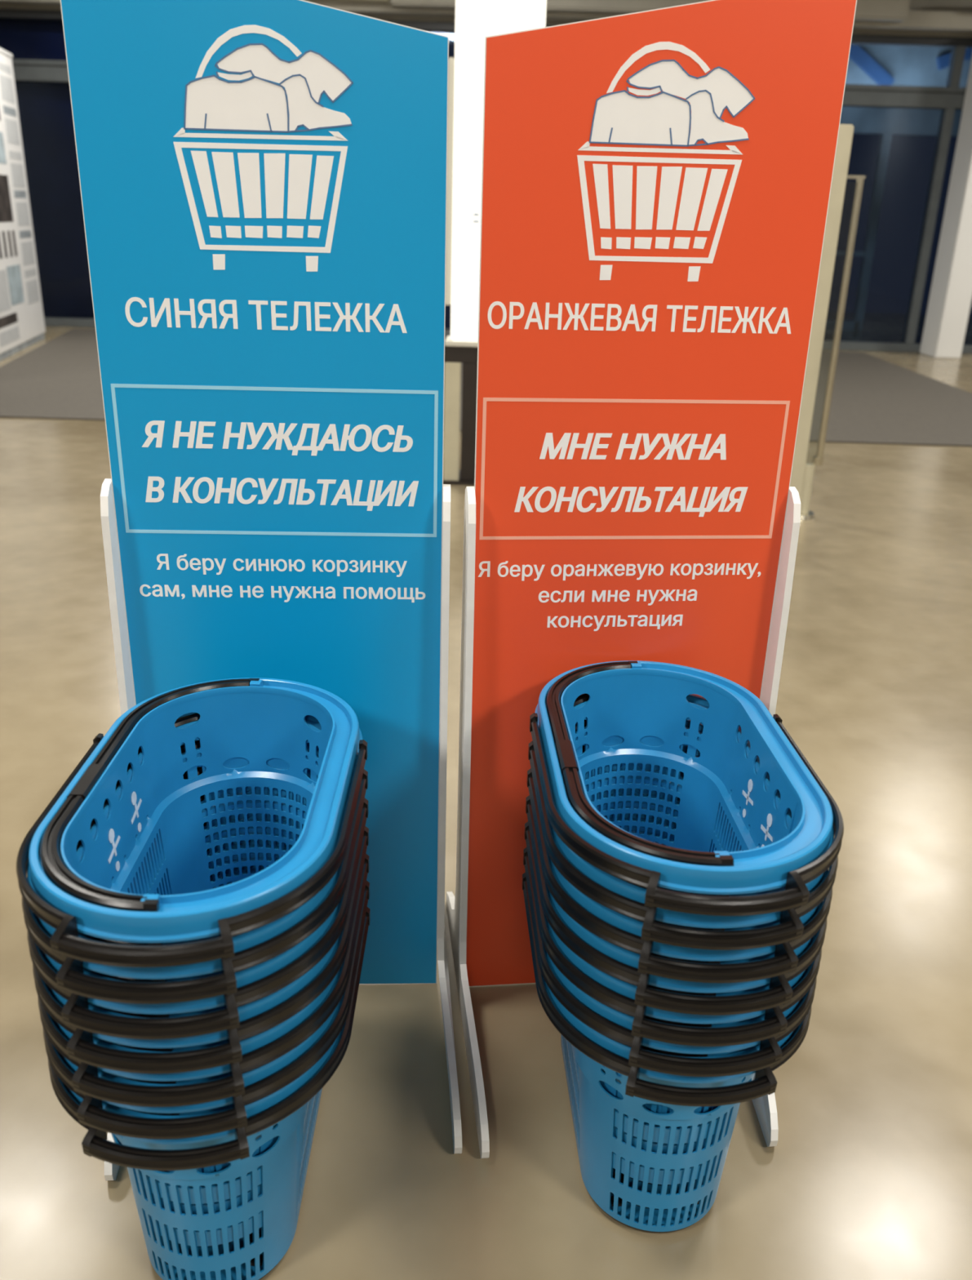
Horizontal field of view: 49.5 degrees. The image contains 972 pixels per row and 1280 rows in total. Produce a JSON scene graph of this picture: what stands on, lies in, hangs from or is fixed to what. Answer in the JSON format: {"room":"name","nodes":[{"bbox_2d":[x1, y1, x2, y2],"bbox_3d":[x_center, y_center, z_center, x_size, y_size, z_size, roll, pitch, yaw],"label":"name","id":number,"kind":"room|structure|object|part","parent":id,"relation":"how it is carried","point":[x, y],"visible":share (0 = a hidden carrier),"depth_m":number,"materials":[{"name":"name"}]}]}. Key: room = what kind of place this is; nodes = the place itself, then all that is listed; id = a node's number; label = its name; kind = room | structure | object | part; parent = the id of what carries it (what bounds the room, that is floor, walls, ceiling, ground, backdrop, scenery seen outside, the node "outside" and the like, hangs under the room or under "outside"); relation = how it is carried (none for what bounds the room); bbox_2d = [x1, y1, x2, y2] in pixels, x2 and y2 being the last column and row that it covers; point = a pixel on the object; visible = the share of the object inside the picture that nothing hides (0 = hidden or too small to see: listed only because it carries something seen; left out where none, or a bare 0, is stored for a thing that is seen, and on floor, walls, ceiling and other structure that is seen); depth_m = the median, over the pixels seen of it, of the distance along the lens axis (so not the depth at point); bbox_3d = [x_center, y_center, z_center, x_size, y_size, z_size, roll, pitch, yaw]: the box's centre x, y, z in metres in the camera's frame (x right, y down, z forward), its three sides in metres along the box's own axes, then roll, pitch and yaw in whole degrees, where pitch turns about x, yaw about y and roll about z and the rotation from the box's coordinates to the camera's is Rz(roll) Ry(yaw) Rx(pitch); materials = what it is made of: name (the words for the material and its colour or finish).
{"room":"clothing store","nodes":[
{"label":"clothing store","id":0,"kind":"room"},
{"bbox_2d":[0,311,971,1279],"bbox_3d":[0.029,-0.959,6.272,17.600,0.120,25.950,2,22,0],"label":"floor","id":1,"kind":"structure","parent":0,"point":[868,1175],"depth_m":2.00,"materials":[{"name":"concrete"}]},
{"bbox_2d":[0,47,45,360],"bbox_3d":[-4.547,-3.944,9.472,0.070,2.760,3.610,-2,22,-9],"label":"information board","id":2,"kind":"object","parent":1,"relation":"on","point":[22,324],"visible":1,"depth_m":10.50,"materials":[{"name":"white paper"}]},
{"bbox_2d":[0,241,2,258],"bbox_3d":[-4.588,-3.724,9.938,0.002,0.240,0.090,-2,22,-9],"label":"picture","id":3,"kind":"object","parent":2,"relation":"attached to","point":[1,248],"depth_m":9.98},
{"bbox_2d":[0,131,6,164],"bbox_3d":[-4.618,-4.644,9.917,0.004,0.280,0.670,-2,22,-9],"label":"picture","id":4,"kind":"object","parent":2,"relation":"attached to","point":[2,156],"depth_m":10.15},
{"bbox_2d":[1,231,8,257],"bbox_3d":[-4.621,-3.799,10.121,0.002,0.240,0.090,-2,22,-9],"label":"picture","id":5,"kind":"object","parent":2,"relation":"attached to","point":[3,233],"depth_m":10.12},
{"bbox_3d":[-4.509,-5.205,8.962,0.070,0.040,3.610,-2,22,-9],"label":"rail","id":6,"kind":"part","parent":2,"relation":"part of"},
{"bbox_2d":[0,174,13,222],"bbox_3d":[-4.625,-4.214,10.054,0.002,0.420,0.700,-2,22,-9],"label":"picture","id":7,"kind":"object","parent":2,"relation":"attached to","point":[6,204],"depth_m":10.20},
{"bbox_2d":[7,230,13,257],"bbox_3d":[-4.653,-3.873,10.303,0.002,0.240,0.090,-2,22,-9],"label":"picture","id":8,"kind":"object","parent":2,"relation":"attached to","point":[9,237],"depth_m":10.30},
{"bbox_2d":[11,230,17,256],"bbox_3d":[-4.683,-3.941,10.468,0.002,0.240,0.090,-2,22,-9],"label":"picture","id":9,"kind":"object","parent":2,"relation":"attached to","point":[13,233],"depth_m":10.46},
{"bbox_2d":[6,264,24,306],"bbox_3d":[-4.665,-3.523,10.450,0.003,0.360,0.520,-2,22,-9],"label":"picture","id":10,"kind":"object","parent":2,"relation":"attached to","point":[14,274],"depth_m":10.44},
{"bbox_2d":[48,848,370,1279],"bbox_3d":[-0.380,0.637,1.583,0.391,0.412,0.668,1,22,-1],"label":"shopping basket","id":11,"kind":"object","parent":1,"relation":"on","point":[294,1108],"visible":0.2,"depth_m":1.38,"materials":[{"name":"blue plastic"}]},
{"bbox_3d":[-0.452,0.445,1.522,0.178,0.012,0.603,1,22,-1],"label":"carry handle","id":12,"kind":"part","parent":11,"relation":"part of","materials":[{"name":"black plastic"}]},
{"bbox_2d":[43,822,369,1271],"bbox_3d":[-0.379,0.592,1.565,0.391,0.412,0.668,1,22,-1],"label":"shopping basket","id":13,"kind":"object","parent":11,"relation":"on","point":[263,1082],"visible":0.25,"depth_m":1.25,"materials":[{"name":"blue plastic"}]},
{"bbox_3d":[-0.451,0.400,1.504,0.178,0.012,0.603,1,22,-1],"label":"carry handle","id":14,"kind":"part","parent":13,"relation":"part of","materials":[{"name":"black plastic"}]},
{"bbox_2d":[37,795,369,1246],"bbox_3d":[-0.377,0.548,1.547,0.391,0.412,0.668,1,22,-1],"label":"shopping basket","id":15,"kind":"object","parent":13,"relation":"on","point":[260,1050],"visible":0.16,"depth_m":1.22,"materials":[{"name":"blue plastic"}]},
{"bbox_3d":[-0.450,0.355,1.486,0.178,0.012,0.603,1,22,-1],"label":"carry handle","id":16,"kind":"part","parent":15,"relation":"part of","materials":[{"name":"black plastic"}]},
{"bbox_2d":[32,766,368,1204],"bbox_3d":[-0.376,0.503,1.529,0.391,0.412,0.668,1,22,-1],"label":"shopping basket","id":17,"kind":"object","parent":15,"relation":"on","point":[261,1015],"visible":0.16,"depth_m":1.20,"materials":[{"name":"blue plastic"}]},
{"bbox_3d":[-0.448,0.311,1.468,0.178,0.012,0.603,1,22,-1],"label":"carry handle","id":18,"kind":"part","parent":17,"relation":"part of","materials":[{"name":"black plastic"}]},
{"bbox_2d":[26,739,368,1039],"bbox_3d":[-0.375,0.458,1.511,0.391,0.412,0.668,1,22,-1],"label":"shopping basket","id":19,"kind":"object","parent":17,"relation":"on","point":[254,984],"visible":0.27,"depth_m":1.19,"materials":[{"name":"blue plastic"}]},
{"bbox_3d":[-0.447,0.266,1.450,0.178,0.012,0.603,1,22,-1],"label":"carry handle","id":20,"kind":"part","parent":19,"relation":"part of","materials":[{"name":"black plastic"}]},
{"bbox_2d":[22,711,368,1004],"bbox_3d":[-0.373,0.414,1.493,0.391,0.412,0.668,1,22,-1],"label":"shopping basket","id":21,"kind":"object","parent":19,"relation":"on","point":[260,945],"visible":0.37,"depth_m":1.18,"materials":[{"name":"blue plastic"}]},
{"bbox_3d":[-0.446,0.221,1.432,0.178,0.012,0.603,1,22,-1],"label":"carry handle","id":22,"kind":"part","parent":21,"relation":"part of","materials":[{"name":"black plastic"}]},
{"bbox_2d":[16,677,368,967],"bbox_3d":[-0.372,0.369,1.475,0.391,0.412,0.668,1,22,-1],"label":"shopping basket","id":23,"kind":"object","parent":21,"relation":"on","point":[140,879],"visible":0.78,"depth_m":1.48,"materials":[{"name":"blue plastic"}]},
{"bbox_3d":[-0.444,0.177,1.414,0.178,0.012,0.603,1,22,-1],"label":"carry handle","id":24,"kind":"part","parent":23,"relation":"part of","materials":[{"name":"black plastic"}]},
{"bbox_2d":[197,765,310,888],"bbox_3d":[-0.374,0.450,1.524,0.288,0.390,0.556,1,22,-1],"label":"basket","id":25,"kind":"object","parent":19,"relation":"on","point":[238,790],"depth_m":1.74,"materials":[{"name":"blue plastic"}]},
{"bbox_3d":[-0.371,0.373,1.375,0.391,0.038,0.441,1,22,-1],"label":"pull handle","id":26,"kind":"part","parent":17,"relation":"part of","materials":[{"name":"black plastic"}]},
{"bbox_3d":[-0.372,0.418,1.394,0.391,0.038,0.441,1,22,-1],"label":"pull handle","id":27,"kind":"part","parent":15,"relation":"part of","materials":[{"name":"black plastic"}]},
{"bbox_3d":[-0.373,0.462,1.412,0.391,0.038,0.441,1,22,-1],"label":"pull handle","id":28,"kind":"part","parent":13,"relation":"part of","materials":[{"name":"black plastic"}]},
{"bbox_3d":[-0.375,0.507,1.430,0.391,0.038,0.441,1,22,-1],"label":"pull handle","id":29,"kind":"part","parent":11,"relation":"part of","materials":[{"name":"black plastic"}]},
{"bbox_2d":[60,0,462,1180],"bbox_3d":[-0.316,-0.091,1.641,0.575,1.722,0.723,1,22,-3],"label":"sign stand","id":30,"kind":"object","parent":1,"relation":"on","point":[264,183],"visible":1,"depth_m":1.61,"materials":[{"name":"blue plastic"}]},
{"bbox_2d":[173,24,351,271],"bbox_3d":[-0.315,-0.692,1.496,0.253,0.318,0.003,0,22,-4],"label":"picture","id":31,"kind":"object","parent":30,"relation":"attached to","point":[246,105],"depth_m":1.49},
{"bbox_3d":[-0.326,-0.279,1.663,0.499,0.235,0.004,1,22,-3],"label":"printed frame","id":32,"kind":"part","parent":30,"relation":"part of","materials":[{"name":"blue plastic"}]},
{"bbox_2d":[0,328,971,446],"bbox_3d":[-0.240,-2.490,9.863,9.330,0.012,5.550,2,22,0],"label":"entrance mat","id":33,"kind":"object","parent":1,"relation":"on","point":[875,400],"visible":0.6,"depth_m":8.73,"materials":[{"name":"grey carpet"}]},
{"bbox_2d":[443,0,546,485],"bbox_3d":[0.028,-2.349,5.413,0.475,3.100,0.303,2,22,0],"label":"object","id":34,"kind":"object","parent":1,"relation":"on","point":[475,20],"visible":0.48,"depth_m":5.32,"materials":[{"name":"beige metal"}]},
{"bbox_3d":[-0.185,-2.333,5.423,0.040,1.150,0.220,2,22,0],"label":"panel","id":35,"kind":"part","parent":34,"relation":"part of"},
{"bbox_3d":[-0.187,-1.187,5.779,0.085,0.660,0.060,2,22,0],"label":"post","id":36,"kind":"part","parent":34,"relation":"part of","materials":[{"name":"beige metal"}]},
{"bbox_3d":[-0.015,-0.922,5.991,0.475,0.020,0.300,2,22,0],"label":"foot plate","id":37,"kind":"part","parent":34,"relation":"part of","materials":[{"name":"beige metal"}]},
{"bbox_2d":[444,340,477,363],"bbox_3d":[0.005,-1.564,5.732,0.475,0.085,0.240,2,22,0],"label":"shelf","id":38,"kind":"object","parent":34,"relation":"attached to","point":[455,352],"depth_m":5.62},
{"bbox_3d":[0.061,-2.706,5.270,0.430,2.330,0.300,2,22,0],"label":"light panel","id":39,"kind":"part","parent":34,"relation":"part of","materials":[{"name":"white plastic"}]},
{"bbox_2d":[446,0,857,1159],"bbox_3d":[0.246,-0.093,1.688,0.547,1.722,0.700,-1,22,-6],"label":"sign stand","id":40,"kind":"object","parent":1,"relation":"on","point":[656,184],"visible":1,"depth_m":1.64,"materials":[{"name":"orange plastic"}]},
{"bbox_3d":[0.238,-0.273,1.700,0.493,0.229,0.001,-1,22,-7],"label":"printed frame","id":41,"kind":"part","parent":40,"relation":"part of","materials":[{"name":"orange plastic"}]},
{"bbox_2d":[577,41,753,281],"bbox_3d":[0.257,-0.689,1.532,0.253,0.318,0.001,-1,22,-6],"label":"picture","id":42,"kind":"object","parent":40,"relation":"attached to","point":[633,119],"depth_m":1.52},
{"bbox_2d":[521,822,811,1233],"bbox_3d":[0.255,0.612,1.694,0.391,0.412,0.668,0,22,-3],"label":"shopping basket","id":43,"kind":"object","parent":1,"relation":"on","point":[586,1051],"visible":0.34,"depth_m":1.49,"materials":[{"name":"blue plastic"}]},
{"bbox_3d":[0.265,0.482,1.540,0.391,0.038,0.441,0,22,-3],"label":"pull handle","id":44,"kind":"part","parent":43,"relation":"part of","materials":[{"name":"black plastic"}]},
{"bbox_2d":[523,797,817,1209],"bbox_3d":[0.257,0.567,1.675,0.391,0.412,0.668,0,22,-3],"label":"shopping basket","id":45,"kind":"object","parent":43,"relation":"on","point":[615,1025],"visible":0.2,"depth_m":1.36,"materials":[{"name":"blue plastic"}]},
{"bbox_3d":[0.266,0.437,1.522,0.391,0.038,0.441,0,22,-3],"label":"pull handle","id":46,"kind":"part","parent":45,"relation":"part of","materials":[{"name":"black plastic"}]},
{"bbox_2d":[524,771,822,1185],"bbox_3d":[0.258,0.522,1.657,0.391,0.412,0.668,0,22,-3],"label":"shopping basket","id":47,"kind":"object","parent":45,"relation":"on","point":[619,995],"visible":0.18,"depth_m":1.33,"materials":[{"name":"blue plastic"}]},
{"bbox_3d":[0.267,0.393,1.504,0.391,0.038,0.441,0,22,-3],"label":"pull handle","id":48,"kind":"part","parent":47,"relation":"part of","materials":[{"name":"black plastic"}]},
{"bbox_2d":[525,745,826,1144],"bbox_3d":[0.259,0.478,1.639,0.391,0.412,0.668,0,22,-3],"label":"shopping basket","id":49,"kind":"object","parent":47,"relation":"on","point":[620,963],"visible":0.2,"depth_m":1.31,"materials":[{"name":"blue plastic"}]},
{"bbox_3d":[0.186,0.287,1.575,0.178,0.012,0.603,0,22,-3],"label":"carry handle","id":50,"kind":"part","parent":49,"relation":"part of","materials":[{"name":"black plastic"}]},
{"bbox_3d":[0.269,0.348,1.486,0.391,0.038,0.441,0,22,-3],"label":"pull handle","id":51,"kind":"part","parent":49,"relation":"part of","materials":[{"name":"black plastic"}]},
{"bbox_2d":[526,720,832,983],"bbox_3d":[0.261,0.433,1.621,0.391,0.412,0.668,0,22,-3],"label":"shopping basket","id":52,"kind":"object","parent":49,"relation":"on","point":[621,931],"visible":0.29,"depth_m":1.29,"materials":[{"name":"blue plastic"}]},
{"bbox_2d":[582,743,687,844],"bbox_3d":[0.260,0.424,1.634,0.288,0.390,0.556,0,22,-3],"label":"basket","id":53,"kind":"object","parent":52,"relation":"on","point":[648,766],"depth_m":1.85,"materials":[{"name":"blue plastic"}]},
{"bbox_3d":[0.188,0.242,1.557,0.178,0.012,0.603,0,22,-3],"label":"carry handle","id":54,"kind":"part","parent":52,"relation":"part of","materials":[{"name":"black plastic"}]},
{"bbox_2d":[528,693,838,950],"bbox_3d":[0.262,0.388,1.603,0.391,0.412,0.668,0,22,-3],"label":"shopping basket","id":55,"kind":"object","parent":52,"relation":"on","point":[627,899],"visible":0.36,"depth_m":1.29,"materials":[{"name":"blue plastic"}]},
{"bbox_3d":[0.189,0.197,1.539,0.178,0.012,0.603,0,22,-3],"label":"carry handle","id":56,"kind":"part","parent":55,"relation":"part of","materials":[{"name":"black plastic"}]},
{"bbox_2d":[529,660,844,915],"bbox_3d":[0.263,0.344,1.585,0.391,0.412,0.668,0,22,-3],"label":"shopping basket","id":57,"kind":"object","parent":55,"relation":"on","point":[726,811],"visible":0.73,"depth_m":1.60,"materials":[{"name":"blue plastic"}]},
{"bbox_3d":[0.190,0.153,1.521,0.178,0.012,0.603,0,22,-3],"label":"carry handle","id":58,"kind":"part","parent":57,"relation":"part of","materials":[{"name":"black plastic"}]},
{"bbox_3d":[0.185,0.331,1.593,0.178,0.012,0.603,0,22,-3],"label":"carry handle","id":59,"kind":"part","parent":47,"relation":"part of","materials":[{"name":"black plastic"}]},
{"bbox_3d":[0.184,0.376,1.611,0.178,0.012,0.603,0,22,-3],"label":"carry handle","id":60,"kind":"part","parent":45,"relation":"part of","materials":[{"name":"black plastic"}]},
{"bbox_3d":[0.182,0.421,1.629,0.178,0.012,0.603,0,22,-3],"label":"carry handle","id":61,"kind":"part","parent":43,"relation":"part of","materials":[{"name":"black plastic"}]},
{"bbox_2d":[790,124,854,500],"bbox_3d":[1.384,-1.274,4.635,0.070,1.765,0.420,2,22,0],"label":"display panel","id":62,"kind":"object","parent":1,"relation":"on","point":[844,142],"visible":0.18,"depth_m":4.36,"materials":[{"name":"beige metal"}]},
{"bbox_2d":[800,174,866,519],"bbox_3d":[1.643,-1.386,5.136,0.151,1.612,0.150,2,22,0],"label":"glass barrier","id":63,"kind":"object","parent":1,"relation":"on","point":[806,514],"visible":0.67,"depth_m":5.12,"materials":[{"name":"metal"}]},
{"bbox_3d":[1.620,-0.649,5.434,0.150,0.022,0.150,2,22,0],"label":"plate","id":64,"kind":"part","parent":63,"relation":"part of","materials":[{"name":"metal"}]},
{"bbox_3d":[1.702,-1.518,5.083,0.034,1.300,0.034,2,22,0],"label":"post","id":65,"kind":"part","parent":63,"relation":"part of","materials":[{"name":"metal"}]},
{"bbox_2d":[0,0,971,37],"bbox_3d":[0.210,-6.963,11.207,17.000,0.680,0.700,2,22,0],"label":"ceiling","id":66,"kind":"structure","parent":0,"point":[929,18],"depth_m":11.16,"materials":[{"name":"beige metal"}]},
{"bbox_2d":[0,18,971,330],"bbox_3d":[0.177,-5.894,13.391,17.000,3.700,2.450,2,22,0],"label":"wall","id":67,"kind":"structure","parent":66,"relation":"attached to","point":[44,108],"depth_m":12.69,"materials":[{"name":"black glass"}]},
{"bbox_3d":[4.189,-4.553,15.151,2.300,0.120,0.100,2,22,0],"label":"sill","id":68,"kind":"part","parent":67,"relation":"part of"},
{"bbox_3d":[4.216,-5.452,14.788,2.300,0.060,0.060,2,22,0],"label":"push rail","id":69,"kind":"part","parent":67,"relation":"part of","materials":[{"name":"grey metal"}]},
{"bbox_3d":[5.616,-7.086,12.903,2.800,0.820,0.060,2,22,0],"label":"canopy panel","id":70,"kind":"part","parent":67,"relation":"part of","materials":[{"name":"blue glass"}]},
{"bbox_2d":[0,8,971,354],"bbox_3d":[0.156,-5.177,12.125,17.000,3.320,0.175,2,22,0],"label":"trim","id":71,"kind":"structure","parent":66,"relation":"attached to","point":[949,98],"depth_m":11.66,"materials":[{"name":"grey metal"}]},
{"bbox_3d":[0.111,-3.682,12.721,17.000,0.100,0.150,2,22,0],"label":"sill","id":72,"kind":"part","parent":71,"relation":"part of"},
{"bbox_2d":[844,43,955,342],"bbox_3d":[4.244,-5.061,12.114,1.680,3.140,0.010,2,22,0],"label":"window","id":73,"kind":"structure","parent":66,"relation":"in","point":[857,43],"depth_m":12.01,"materials":[{"name":"clear glass"}]},
{"bbox_2d":[920,58,971,358],"bbox_3d":[5.400,-4.912,11.805,0.300,3.360,0.490,2,22,0],"label":"column","id":74,"kind":"structure","parent":66,"relation":"attached to","point":[950,299],"depth_m":11.93,"materials":[{"name":"white paint"}]}
]}

